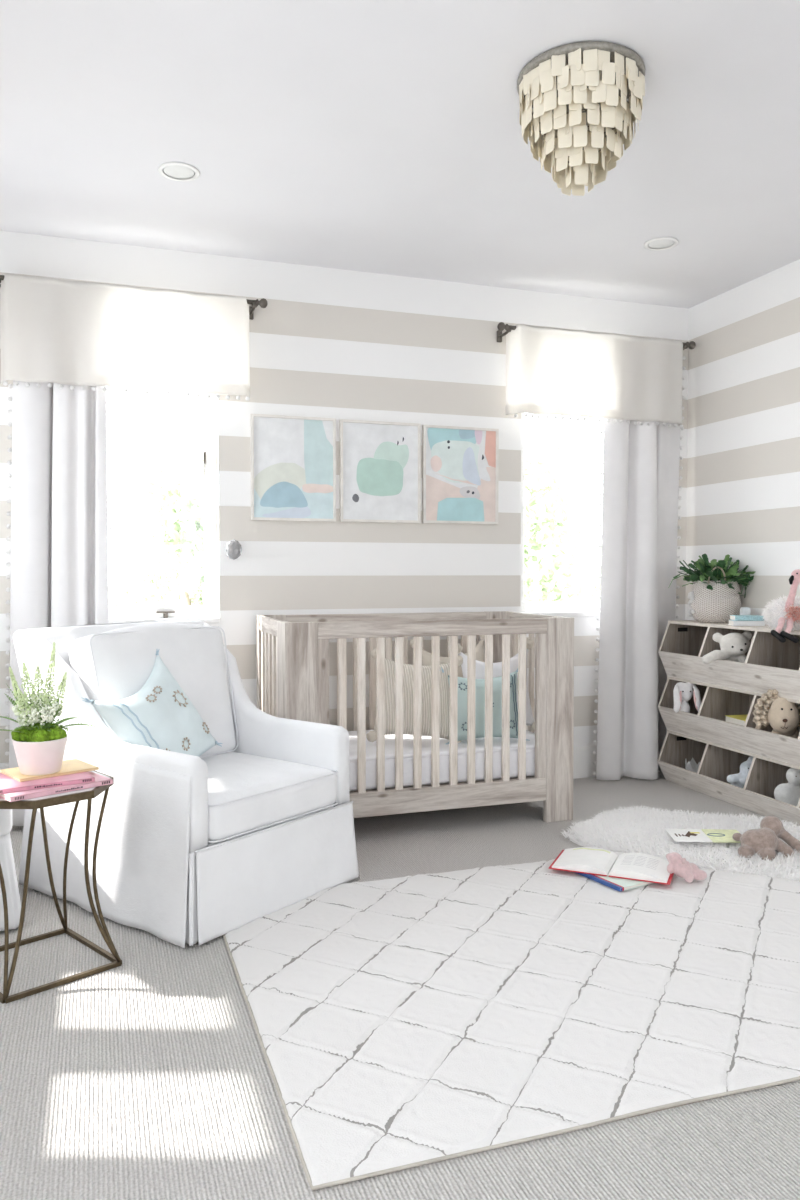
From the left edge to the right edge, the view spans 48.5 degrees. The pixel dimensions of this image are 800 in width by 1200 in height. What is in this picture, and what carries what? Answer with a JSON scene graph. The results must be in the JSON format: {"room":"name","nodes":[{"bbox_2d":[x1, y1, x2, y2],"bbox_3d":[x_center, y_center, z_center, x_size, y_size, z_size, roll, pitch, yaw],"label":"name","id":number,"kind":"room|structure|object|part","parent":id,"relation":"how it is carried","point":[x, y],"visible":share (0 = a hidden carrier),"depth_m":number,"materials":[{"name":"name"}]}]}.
{"room":"bedroom","nodes":[
{"label":"bedroom","id":0,"kind":"room"},
{"bbox_2d":[0,230,687,769],"bbox_3d":[-0.366,-0.335,4.663,4.638,2.735,0.160,-1,2,-19],"label":"wall","id":1,"kind":"structure","parent":0,"point":[339,344],"depth_m":4.61,"materials":[{"name":"paint"}]},
{"bbox_2d":[0,275,267,319],"bbox_3d":[-1.260,-1.424,4.161,1.265,0.074,0.148,-1,2,-19],"label":"curtain rod","id":2,"kind":"object","parent":1,"relation":"attached to","point":[263,303],"visible":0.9,"depth_m":4.29,"materials":[{"name":"metal"}]},
{"bbox_2d":[5,380,113,825],"bbox_3d":[-1.579,-0.186,4.087,0.484,2.427,0.107,-1,2,-19],"label":"curtain","id":3,"kind":"object","parent":2,"relation":"hanging from","point":[59,526],"visible":0.59,"depth_m":4.04,"materials":[{"name":"fabric"}]},
{"bbox_2d":[0,273,249,400],"bbox_3d":[-1.257,-1.207,4.135,1.122,0.503,0.140,-1,2,-19],"label":"window valance","id":4,"kind":"object","parent":2,"relation":"hanging from","point":[53,330],"visible":1,"depth_m":4.08,"materials":[{"name":"fabric"}]},
{"bbox_2d":[109,393,219,623],"bbox_3d":[-1.305,-0.630,4.312,0.820,1.492,0.142,-1,2,-19],"label":"window","id":5,"kind":"structure","parent":1,"relation":"in","point":[207,613],"depth_m":4.45,"materials":[{"name":"white paint"}]},
{"bbox_3d":[-1.296,0.104,4.309,0.820,0.024,0.087,-1,2,-19],"label":"sill","id":6,"kind":"part","parent":5,"relation":"part of","materials":[{"name":"white paint"}]},
{"bbox_3d":[-1.159,0.073,4.387,0.090,0.034,0.025,-1,2,-19],"label":"crank handle","id":7,"kind":"part","parent":5,"relation":"part of","materials":[{"name":"metal"}]},
{"bbox_2d":[225,539,241,559],"bbox_3d":[-0.825,-0.248,4.378,0.080,0.100,0.090,-1,2,-19],"label":"curtain holdback","id":8,"kind":"object","parent":1,"relation":"attached to","point":[233,549],"visible":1,"depth_m":4.34,"materials":[{"name":"metal"}]},
{"bbox_2d":[250,414,335,521],"bbox_3d":[-0.538,-0.666,4.497,0.435,0.527,0.024,-1,2,-19],"label":"framed art print","id":9,"kind":"object","parent":1,"relation":"attached to","point":[293,458],"visible":1,"depth_m":4.49,"materials":[{"name":"multicoloured paper"}]},
{"bbox_2d":[339,419,420,522],"bbox_3d":[-0.101,-0.669,4.646,0.439,0.525,0.024,-1,2,-19],"label":"framed art print","id":10,"kind":"object","parent":1,"relation":"attached to","point":[380,461],"visible":1,"depth_m":4.64,"materials":[{"name":"white paper"}]},
{"bbox_2d":[422,425,498,523],"bbox_3d":[0.328,-0.673,4.792,0.436,0.519,0.024,-1,2,-19],"label":"framed art print","id":11,"kind":"object","parent":1,"relation":"attached to","point":[460,465],"visible":1,"depth_m":4.79,"materials":[{"name":"multicoloured paper"}]},
{"bbox_2d":[521,413,599,616],"bbox_3d":[1.047,-0.656,5.112,0.832,1.492,0.142,-1,2,-19],"label":"window","id":12,"kind":"structure","parent":1,"relation":"in","point":[566,608],"depth_m":5.05,"materials":[{"name":"white paint"}]},
{"bbox_3d":[1.056,0.079,5.109,0.832,0.024,0.087,-1,2,-19],"label":"sill","id":13,"kind":"part","parent":12,"relation":"part of","materials":[{"name":"white paint"}]},
{"bbox_2d":[497,322,694,349],"bbox_3d":[1.093,-1.449,4.962,1.245,0.074,0.148,-1,2,-19],"label":"curtain rod","id":14,"kind":"object","parent":1,"relation":"attached to","point":[501,326],"visible":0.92,"depth_m":4.81,"materials":[{"name":"metal"}]},
{"bbox_2d":[505,324,682,427],"bbox_3d":[1.110,-1.233,4.940,1.102,0.503,0.135,-1,2,-19],"label":"window valance","id":15,"kind":"object","parent":14,"relation":"hanging from","point":[550,371],"visible":1,"depth_m":4.89,"materials":[{"name":"fabric"}]},
{"bbox_2d":[593,356,685,779],"bbox_3d":[1.389,-0.209,5.047,0.628,2.441,0.195,-1,2,-19],"label":"curtain","id":16,"kind":"object","parent":14,"relation":"hanging from","point":[641,487],"visible":0.78,"depth_m":5.01,"materials":[{"name":"fabric"}]},
{"bbox_2d":[573,745,661,778],"bbox_3d":[-0.338,0.945,4.620,4.318,0.180,0.016,-1,2,-19],"label":"baseboard","id":17,"kind":"structure","parent":1,"relation":"attached to","point":[583,756],"depth_m":5.09,"materials":[{"name":"white paint"}]},
{"bbox_2d":[0,0,799,308],"bbox_3d":[0.685,-1.679,1.533,4.638,0.150,6.680,-1,2,-19],"label":"ceiling","id":18,"kind":"structure","parent":0,"point":[372,136],"depth_m":3.17,"materials":[{"name":"paint"}]},
{"bbox_2d":[158,162,199,180],"bbox_3d":[-0.857,-1.660,3.441,0.160,0.006,0.160,-1,2,-19],"label":"recessed light","id":19,"kind":"object","parent":18,"relation":"in","point":[177,171],"visible":1,"depth_m":3.43,"materials":[{"name":"white paint"}]},
{"bbox_2d":[517,41,644,195],"bbox_3d":[0.567,-1.467,2.795,0.394,0.352,0.394,-1,2,-19],"label":"chandelier","id":20,"kind":"object","parent":18,"relation":"hanging from","point":[581,118],"visible":1,"depth_m":2.68,"materials":[{"name":"beige metal"}]},
{"bbox_3d":[0.567,-1.632,2.790,0.394,0.021,0.394,-1,2,-19],"label":"ceiling plate","id":21,"kind":"part","parent":20,"relation":"part of","materials":[{"name":"grey metal"}]},
{"bbox_2d":[644,237,678,249],"bbox_3d":[1.235,-1.684,4.194,0.160,0.006,0.160,-1,2,-19],"label":"recessed light","id":22,"kind":"object","parent":18,"relation":"in","point":[661,243],"visible":1,"depth_m":4.18,"materials":[{"name":"white paint"}]},
{"bbox_2d":[0,771,799,1199],"bbox_3d":[0.685,1.189,1.624,4.638,0.120,6.680,-1,2,-19],"label":"floor","id":23,"kind":"structure","parent":0,"point":[148,1076],"depth_m":1.98,"materials":[{"name":"carpet"}]},
{"bbox_2d":[0,771,20,930],"bbox_3d":[-1.614,0.849,3.044,0.559,0.447,0.579,-1,2,-27],"label":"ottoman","id":24,"kind":"object","parent":23,"relation":"on","point":[7,863],"visible":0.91,"depth_m":2.92,"materials":[{"name":"white fabric"}]},
{"bbox_2d":[0,771,11,835],"bbox_3d":[-1.614,0.714,3.040,0.500,0.177,0.520,-1,2,-27],"label":"cushion","id":25,"kind":"object","parent":24,"relation":"on","point":[5,814],"depth_m":2.92,"materials":[{"name":"white fabric"}]},
{"bbox_2d":[0,770,121,1003],"bbox_3d":[-1.089,0.822,2.661,0.410,0.549,0.410,-2,3,-44],"label":"side table","id":26,"kind":"object","parent":23,"relation":"on","point":[76,796],"visible":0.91,"depth_m":2.59,"materials":[{"name":"brown metal"}]},
{"bbox_3d":[-1.128,0.835,2.454,0.078,0.526,0.101,-1,2,-19],"label":"leg","id":27,"kind":"part","parent":26,"relation":"part of","materials":[{"name":"gold metal"}]},
{"bbox_3d":[-1.062,0.834,2.467,0.096,0.526,0.064,-1,2,-34],"label":"leg","id":28,"kind":"part","parent":26,"relation":"part of","materials":[{"name":"gold metal"}]},
{"bbox_3d":[-1.115,0.822,2.855,0.096,0.526,0.064,-1,2,-34],"label":"leg","id":29,"kind":"part","parent":26,"relation":"part of","materials":[{"name":"gold metal"}]},
{"bbox_2d":[0,771,112,801],"bbox_3d":[-1.044,0.542,2.620,0.300,0.014,0.235,-2,3,-45],"label":"paperback book","id":30,"kind":"object","parent":26,"relation":"on","point":[100,780],"visible":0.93,"depth_m":2.53,"materials":[{"name":"paper"}]},
{"bbox_2d":[0,772,94,793],"bbox_3d":[-1.082,0.528,2.623,0.290,0.012,0.225,-1,2,-35],"label":"paperback book","id":31,"kind":"object","parent":30,"relation":"on","point":[8,784],"visible":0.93,"depth_m":2.56,"materials":[{"name":"paper"}]},
{"bbox_2d":[0,759,98,781],"bbox_3d":[-1.065,0.516,2.697,0.235,0.008,0.170,-2,2,-43],"label":"paperback book","id":32,"kind":"object","parent":31,"relation":"on","point":[72,766],"visible":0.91,"depth_m":2.67,"materials":[{"name":"paper"}]},
{"bbox_2d":[0,642,98,775],"bbox_3d":[-1.090,0.320,2.657,0.317,0.387,0.198,-1,2,-37],"label":"potted flowers","id":33,"kind":"object","parent":32,"relation":"on","point":[39,745],"visible":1,"depth_m":2.62,"materials":[{"name":"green plant"}]},
{"bbox_3d":[-1.076,0.462,2.655,0.156,0.103,0.156,-1,2,-19],"label":"pot","id":34,"kind":"part","parent":33,"relation":"part of","materials":[{"name":"ceramic"}]},
{"bbox_3d":[-1.089,1.090,2.669,0.378,0.013,0.349,2,3,44],"label":"frame","id":35,"kind":"part","parent":26,"relation":"part of","materials":[{"name":"gold metal"}]},
{"bbox_3d":[-1.050,0.821,2.869,0.078,0.526,0.101,-1,2,-19],"label":"leg","id":36,"kind":"part","parent":26,"relation":"part of","materials":[{"name":"gold metal"}]},
{"bbox_3d":[-0.877,0.829,2.619,0.103,0.526,0.070,-1,2,-19],"label":"leg","id":37,"kind":"part","parent":26,"relation":"part of","materials":[{"name":"gold metal"}]},
{"bbox_3d":[-0.891,0.827,2.682,0.064,0.526,0.110,-1,2,-34],"label":"leg","id":38,"kind":"part","parent":26,"relation":"part of","materials":[{"name":"gold metal"}]},
{"bbox_2d":[13,620,358,947],"bbox_3d":[-0.790,0.580,3.364,0.991,0.966,0.870,1,2,37],"label":"armchair","id":39,"kind":"object","parent":23,"relation":"on","point":[191,849],"visible":0.9,"depth_m":3.13,"materials":[{"name":"white fabric"}]},
{"bbox_3d":[-1.028,0.459,3.072,0.960,0.678,0.123,1,2,37],"label":"arm","id":40,"kind":"part","parent":39,"relation":"part of"},
{"bbox_2d":[68,623,235,756],"bbox_3d":[-0.950,0.375,3.480,0.237,0.564,0.640,-15,-8,37],"label":"cushion","id":41,"kind":"object","parent":39,"relation":"on","point":[113,663],"depth_m":3.44,"materials":[{"name":"fabric"}]},
{"bbox_2d":[82,650,222,756],"bbox_3d":[-0.877,0.448,3.228,0.224,0.532,0.575,1,2,19],"label":"throw pillow","id":42,"kind":"object","parent":39,"relation":"on","point":[160,715],"visible":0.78,"depth_m":3.17,"materials":[{"name":"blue fabric"}]},
{"bbox_2d":[201,752,336,840],"bbox_3d":[-0.673,0.705,3.279,0.660,0.174,0.622,1,2,37],"label":"seat cushion","id":43,"kind":"object","parent":39,"relation":"on","point":[250,796],"depth_m":3.13,"materials":[{"name":"white fabric"}]},
{"bbox_3d":[-0.728,0.875,3.327,0.745,0.200,0.632,1,2,37],"label":"seat","id":44,"kind":"part","parent":39,"relation":"part of","materials":[{"name":"white fabric"}]},
{"bbox_3d":[-0.576,0.441,3.667,0.960,0.678,0.123,1,2,37],"label":"arm","id":45,"kind":"part","parent":39,"relation":"part of"},
{"bbox_2d":[256,611,573,821],"bbox_3d":[0.053,0.561,4.327,1.385,0.965,0.720,-1,2,-19],"label":"crib","id":46,"kind":"object","parent":23,"relation":"on","point":[292,651],"visible":0.75,"depth_m":4.05,"materials":[{"name":"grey wood"}]},
{"bbox_3d":[-0.603,0.121,4.139,0.024,0.071,0.475,-1,2,-19],"label":"rail","id":47,"kind":"part","parent":46,"relation":"part of","materials":[{"name":"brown wood"}]},
{"bbox_3d":[-0.638,0.558,4.432,0.143,0.965,0.075,-1,2,-19],"label":"corner post","id":48,"kind":"part","parent":46,"relation":"part of","materials":[{"name":"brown wood"}]},
{"bbox_3d":[-0.446,0.576,3.867,0.143,0.965,0.170,-1,2,-19],"label":"corner post","id":49,"kind":"part","parent":46,"relation":"part of","materials":[{"name":"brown wood"}]},
{"bbox_3d":[-0.057,0.105,4.636,1.099,0.071,0.028,-1,2,-19],"label":"rail","id":50,"kind":"part","parent":46,"relation":"part of","materials":[{"name":"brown wood"}]},
{"bbox_3d":[0.164,0.126,3.987,1.099,0.071,0.028,-1,2,-19],"label":"rail","id":51,"kind":"part","parent":46,"relation":"part of","materials":[{"name":"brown wood"}]},
{"bbox_2d":[348,730,534,790],"bbox_3d":[0.053,0.757,4.333,1.312,0.168,0.647,-1,2,-19],"label":"mattress","id":52,"kind":"object","parent":46,"relation":"on","point":[371,747],"visible":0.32,"depth_m":4.08,"materials":[{"name":"white fabric"}]},
{"bbox_2d":[366,648,462,742],"bbox_3d":[0.075,0.465,4.232,0.503,0.473,0.169,0,2,-15],"label":"throw pillow","id":53,"kind":"object","parent":52,"relation":"on","point":[389,664],"visible":0.52,"depth_m":4.17,"materials":[{"name":"beige fabric"}]},
{"bbox_3d":[0.053,0.761,4.333,1.310,0.162,0.645,-1,2,-19],"label":"mattress","id":54,"kind":"part","parent":52,"relation":"part of","materials":[{"name":"white fabric"}]},
{"bbox_2d":[410,635,484,677],"bbox_3d":[0.291,0.428,4.595,0.487,0.522,0.138,-1,2,-21],"label":"throw pillow","id":55,"kind":"object","parent":52,"relation":"on","point":[426,656],"visible":0.13,"depth_m":4.56,"materials":[{"name":"beige fabric"}]},
{"bbox_2d":[440,667,529,744],"bbox_3d":[0.405,0.510,4.272,0.445,0.380,0.174,0,2,-15],"label":"throw pillow","id":56,"kind":"object","parent":52,"relation":"on","point":[497,681],"visible":0.56,"depth_m":4.21,"materials":[{"name":"blue fabric"}]},
{"bbox_2d":[458,638,534,731],"bbox_3d":[0.491,0.446,4.504,0.456,0.496,0.116,0,2,-11],"label":"throw pillow","id":57,"kind":"object","parent":52,"relation":"on","point":[480,666],"visible":0.25,"depth_m":4.49,"materials":[{"name":"fabric"}]},
{"bbox_3d":[0.164,0.895,4.012,1.099,0.107,0.028,-1,2,-19],"label":"rail","id":58,"kind":"part","parent":46,"relation":"part of","materials":[{"name":"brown wood"}]},
{"bbox_3d":[0.537,0.545,4.832,0.143,0.965,0.075,-1,2,-19],"label":"corner post","id":59,"kind":"part","parent":46,"relation":"part of","materials":[{"name":"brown wood"}]},
{"bbox_3d":[0.679,0.107,4.576,0.024,0.071,0.475,-1,2,-19],"label":"rail","id":60,"kind":"part","parent":46,"relation":"part of","materials":[{"name":"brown wood"}]},
{"bbox_3d":[0.730,0.563,4.267,0.143,0.965,0.170,-1,2,-19],"label":"corner post","id":61,"kind":"part","parent":46,"relation":"part of","materials":[{"name":"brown wood"}]},
{"bbox_2d":[223,851,799,1189],"bbox_3d":[0.740,1.081,2.825,2.459,0.023,1.581,-1,2,-19],"label":"area rug","id":62,"kind":"object","parent":23,"relation":"on","point":[401,1023],"visible":0.85,"depth_m":2.40,"materials":[{"name":"white carpet"}]},
{"bbox_2d":[548,847,673,884],"bbox_3d":[0.829,1.021,3.448,0.452,0.030,0.246,1,2,23],"label":"open book","id":63,"kind":"object","parent":62,"relation":"on","point":[587,860],"visible":0.97,"depth_m":3.41,"materials":[{"name":"white paper"}]},
{"bbox_2d":[573,848,610,852],"bbox_3d":[0.772,1.008,3.574,0.148,0.011,0.028,1,2,23],"label":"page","id":64,"kind":"object","parent":63,"relation":"on","point":[598,850],"depth_m":3.57,"materials":[{"name":"white paper"}]},
{"bbox_2d":[575,864,652,891],"bbox_3d":[0.824,1.047,3.384,0.216,0.014,0.260,-1,2,-31],"label":"storybook","id":65,"kind":"object","parent":62,"relation":"on","point":[619,884],"visible":0.47,"depth_m":3.29,"materials":[{"name":"paper"}]},
{"bbox_2d":[666,852,706,882],"bbox_3d":[1.078,1.004,3.334,0.146,0.098,0.087,0,2,0],"label":"plush bunny","id":66,"kind":"object","parent":62,"relation":"on","point":[678,865],"visible":1,"depth_m":3.32},
{"bbox_2d":[559,805,799,880],"bbox_3d":[1.348,1.022,3.838,1.253,0.091,0.855,1,2,24],"label":"sheepskin rug","id":67,"kind":"object","parent":23,"relation":"on","point":[637,829],"visible":0.75,"depth_m":3.78,"materials":[{"name":"white fur"}]},
{"bbox_2d":[665,829,739,842],"bbox_3d":[1.283,0.985,3.713,0.300,0.009,0.170,0,2,3],"label":"picture book","id":68,"kind":"object","parent":67,"relation":"on","point":[678,835],"visible":0.98,"depth_m":3.70,"materials":[{"name":"white paper"}]},
{"bbox_2d":[732,816,799,860],"bbox_3d":[1.490,0.953,3.553,0.296,0.155,0.164,0,2,0],"label":"puppy","id":69,"kind":"object","parent":67,"relation":"on","point":[765,840],"visible":0.98,"depth_m":3.52},
{"bbox_2d":[657,620,799,826],"bbox_3d":[1.782,0.584,4.552,0.333,0.905,1.074,-1,2,-19],"label":"storage bins","id":70,"kind":"object","parent":23,"relation":"on","point":[726,687],"visible":0.93,"depth_m":4.59,"materials":[{"name":"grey wood"}]},
{"bbox_3d":[1.613,0.878,5.060,0.325,0.283,0.016,-1,2,-19],"label":"panel","id":71,"kind":"part","parent":70,"relation":"part of","materials":[{"name":"brown wood"}]},
{"bbox_3d":[1.613,0.583,5.051,0.325,0.303,0.016,-1,2,-19],"label":"panel","id":72,"kind":"part","parent":70,"relation":"part of","materials":[{"name":"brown wood"}]},
{"bbox_3d":[1.613,0.274,5.041,0.325,0.313,0.016,-1,2,-19],"label":"panel","id":73,"kind":"part","parent":70,"relation":"part of","materials":[{"name":"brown wood"}]},
{"bbox_2d":[673,682,701,712],"bbox_3d":[1.545,0.586,4.851,0.161,0.277,0.212,0,2,0],"label":"plush bunny","id":74,"kind":"object","parent":70,"relation":"on","point":[682,692],"visible":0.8,"depth_m":4.80},
{"bbox_2d":[685,758,699,772],"bbox_3d":[1.626,0.944,4.875,0.112,0.136,0.112,0,2,0],"label":"crown","id":75,"kind":"object","parent":70,"relation":"on","point":[691,765],"depth_m":4.86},
{"bbox_2d":[688,567,740,622],"bbox_3d":[1.714,-0.030,4.834,0.277,0.304,0.264,0,2,0],"label":"basket","id":76,"kind":"object","parent":70,"relation":"on","point":[716,605],"visible":0.9,"depth_m":4.73,"materials":[{"name":"wicker"}]},
{"bbox_3d":[1.591,0.023,4.851,0.028,0.142,0.102,0,2,7],"label":"tassel trim","id":77,"kind":"part","parent":76,"relation":"part of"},
{"bbox_2d":[668,554,755,597],"bbox_3d":[1.698,-0.132,4.818,0.375,0.243,0.403,-1,2,-37],"label":"leafy houseplant","id":78,"kind":"object","parent":76,"relation":"in","point":[703,572],"visible":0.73,"depth_m":4.75,"materials":[{"name":"plant"}]},
{"bbox_3d":[1.690,-0.134,4.726,0.099,0.090,0.020,0,2,0],"label":"handle","id":79,"kind":"part","parent":76,"relation":"part of","materials":[{"name":"wicker"}]},
{"bbox_2d":[702,631,751,663],"bbox_3d":[1.646,0.295,4.518,0.292,0.270,0.182,0,2,-15],"label":"plush bear","id":80,"kind":"object","parent":70,"relation":"on","point":[734,646],"visible":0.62,"depth_m":4.48},
{"bbox_3d":[1.661,0.980,4.523,0.076,0.115,1.072,-1,2,-19],"label":"panel","id":81,"kind":"part","parent":70,"relation":"part of","materials":[{"name":"brown wood"}]},
{"bbox_3d":[1.663,0.683,4.514,0.081,0.140,1.072,-1,2,-19],"label":"panel","id":82,"kind":"part","parent":70,"relation":"part of","materials":[{"name":"brown wood"}]},
{"bbox_3d":[1.663,0.376,4.505,0.081,0.145,1.072,-1,2,-19],"label":"panel","id":83,"kind":"part","parent":70,"relation":"part of","materials":[{"name":"brown wood"}]},
{"bbox_2d":[727,756,752,787],"bbox_3d":[1.738,0.908,4.507,0.140,0.228,0.146,1,2,24],"label":"elephant","id":84,"kind":"object","parent":70,"relation":"on","point":[739,779],"visible":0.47,"depth_m":4.48},
{"bbox_2d":[728,620,764,625],"bbox_3d":[1.778,0.118,4.557,0.155,0.025,0.100,0,2,4],"label":"storybook","id":85,"kind":"object","parent":70,"relation":"on","point":[731,622],"visible":0.77,"depth_m":4.51,"materials":[{"name":"paper"}]},
{"bbox_2d":[729,615,763,620],"bbox_3d":[1.781,0.092,4.557,0.145,0.025,0.100,0,2,4],"label":"storybook","id":86,"kind":"object","parent":85,"relation":"on","point":[732,617],"visible":0.88,"depth_m":4.51,"materials":[{"name":"paper"}]},
{"bbox_2d":[740,607,750,614],"bbox_3d":[1.823,0.083,4.687,0.045,0.090,0.045,0,2,0],"label":"block","id":87,"kind":"object","parent":86,"relation":"on","point":[743,610],"visible":0.41,"depth_m":4.67,"materials":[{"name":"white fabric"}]},
{"bbox_2d":[753,689,799,738],"bbox_3d":[1.818,0.579,4.209,0.250,0.332,0.166,-1,2,-26],"label":"lion","id":88,"kind":"object","parent":70,"relation":"on","point":[783,716],"visible":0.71,"depth_m":4.17},
{"bbox_2d":[760,569,799,642],"bbox_3d":[1.834,0.023,4.149,0.294,0.333,0.289,0,2,0],"label":"flamingo","id":89,"kind":"object","parent":70,"relation":"on","point":[783,613],"visible":1,"depth_m":4.13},
{"bbox_3d":[1.756,0.121,4.096,0.035,0.082,0.136,1,2,32],"label":"leg","id":90,"kind":"part","parent":89,"relation":"part of","materials":[{"name":"pink fabric"}]},
{"bbox_3d":[1.793,0.124,4.086,0.034,0.084,0.133,1,2,29],"label":"leg","id":91,"kind":"part","parent":89,"relation":"part of","materials":[{"name":"pink fabric"}]},
{"bbox_2d":[774,768,799,805],"bbox_3d":[1.861,0.908,4.182,0.187,0.248,0.108,0,2,0],"label":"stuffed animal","id":92,"kind":"object","parent":70,"relation":"on","point":[789,792],"visible":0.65,"depth_m":4.15},
{"bbox_3d":[1.775,0.721,4.538,0.135,0.034,0.170,0,2,-14],"label":"storybook","id":93,"kind":"object","parent":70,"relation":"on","visible":0},
{"bbox_3d":[1.773,0.686,4.536,0.135,0.034,0.170,0,2,-14],"label":"storybook","id":94,"kind":"object","parent":93,"relation":"on","visible":0},
{"bbox_3d":[1.772,0.652,4.534,0.135,0.034,0.170,0,2,-14],"label":"storybook","id":95,"kind":"object","parent":94,"relation":"on","visible":0},
{"bbox_2d":[725,714,747,725],"bbox_3d":[1.770,0.617,4.533,0.135,0.034,0.170,0,2,-14],"label":"storybook","id":96,"kind":"object","parent":95,"relation":"on","point":[736,719],"visible":0.3,"depth_m":4.53,"materials":[{"name":"paper"}]},
{"bbox_2d":[685,259,799,624],"bbox_3d":[2.830,-0.258,2.224,0.160,2.735,6.520,-1,2,-19],"label":"wall","id":97,"kind":"structure","parent":0,"point":[743,497],"depth_m":4.76,"materials":[{"name":"paint"}]},
{"label":"outside","id":98,"kind":"structure","parent":0,"visible":0},
{"bbox_3d":[-5.873,2.655,48.391,100.000,0.200,84.800,-1,2,-19],"label":"ground","id":99,"kind":"structure","parent":98,"visible":0},
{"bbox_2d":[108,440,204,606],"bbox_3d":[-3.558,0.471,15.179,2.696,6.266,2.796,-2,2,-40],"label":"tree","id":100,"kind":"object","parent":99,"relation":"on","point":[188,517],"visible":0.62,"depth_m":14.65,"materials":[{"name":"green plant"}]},
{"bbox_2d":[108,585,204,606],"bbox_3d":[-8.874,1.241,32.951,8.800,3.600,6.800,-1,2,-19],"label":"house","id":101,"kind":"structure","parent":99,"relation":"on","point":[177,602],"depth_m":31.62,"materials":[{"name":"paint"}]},
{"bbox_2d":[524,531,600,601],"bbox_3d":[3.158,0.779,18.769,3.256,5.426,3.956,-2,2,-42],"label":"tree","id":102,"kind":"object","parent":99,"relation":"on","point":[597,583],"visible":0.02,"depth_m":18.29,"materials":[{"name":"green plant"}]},
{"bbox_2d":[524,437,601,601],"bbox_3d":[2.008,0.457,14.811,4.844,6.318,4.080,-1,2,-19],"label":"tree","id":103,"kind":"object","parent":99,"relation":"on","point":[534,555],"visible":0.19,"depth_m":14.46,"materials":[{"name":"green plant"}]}
]}

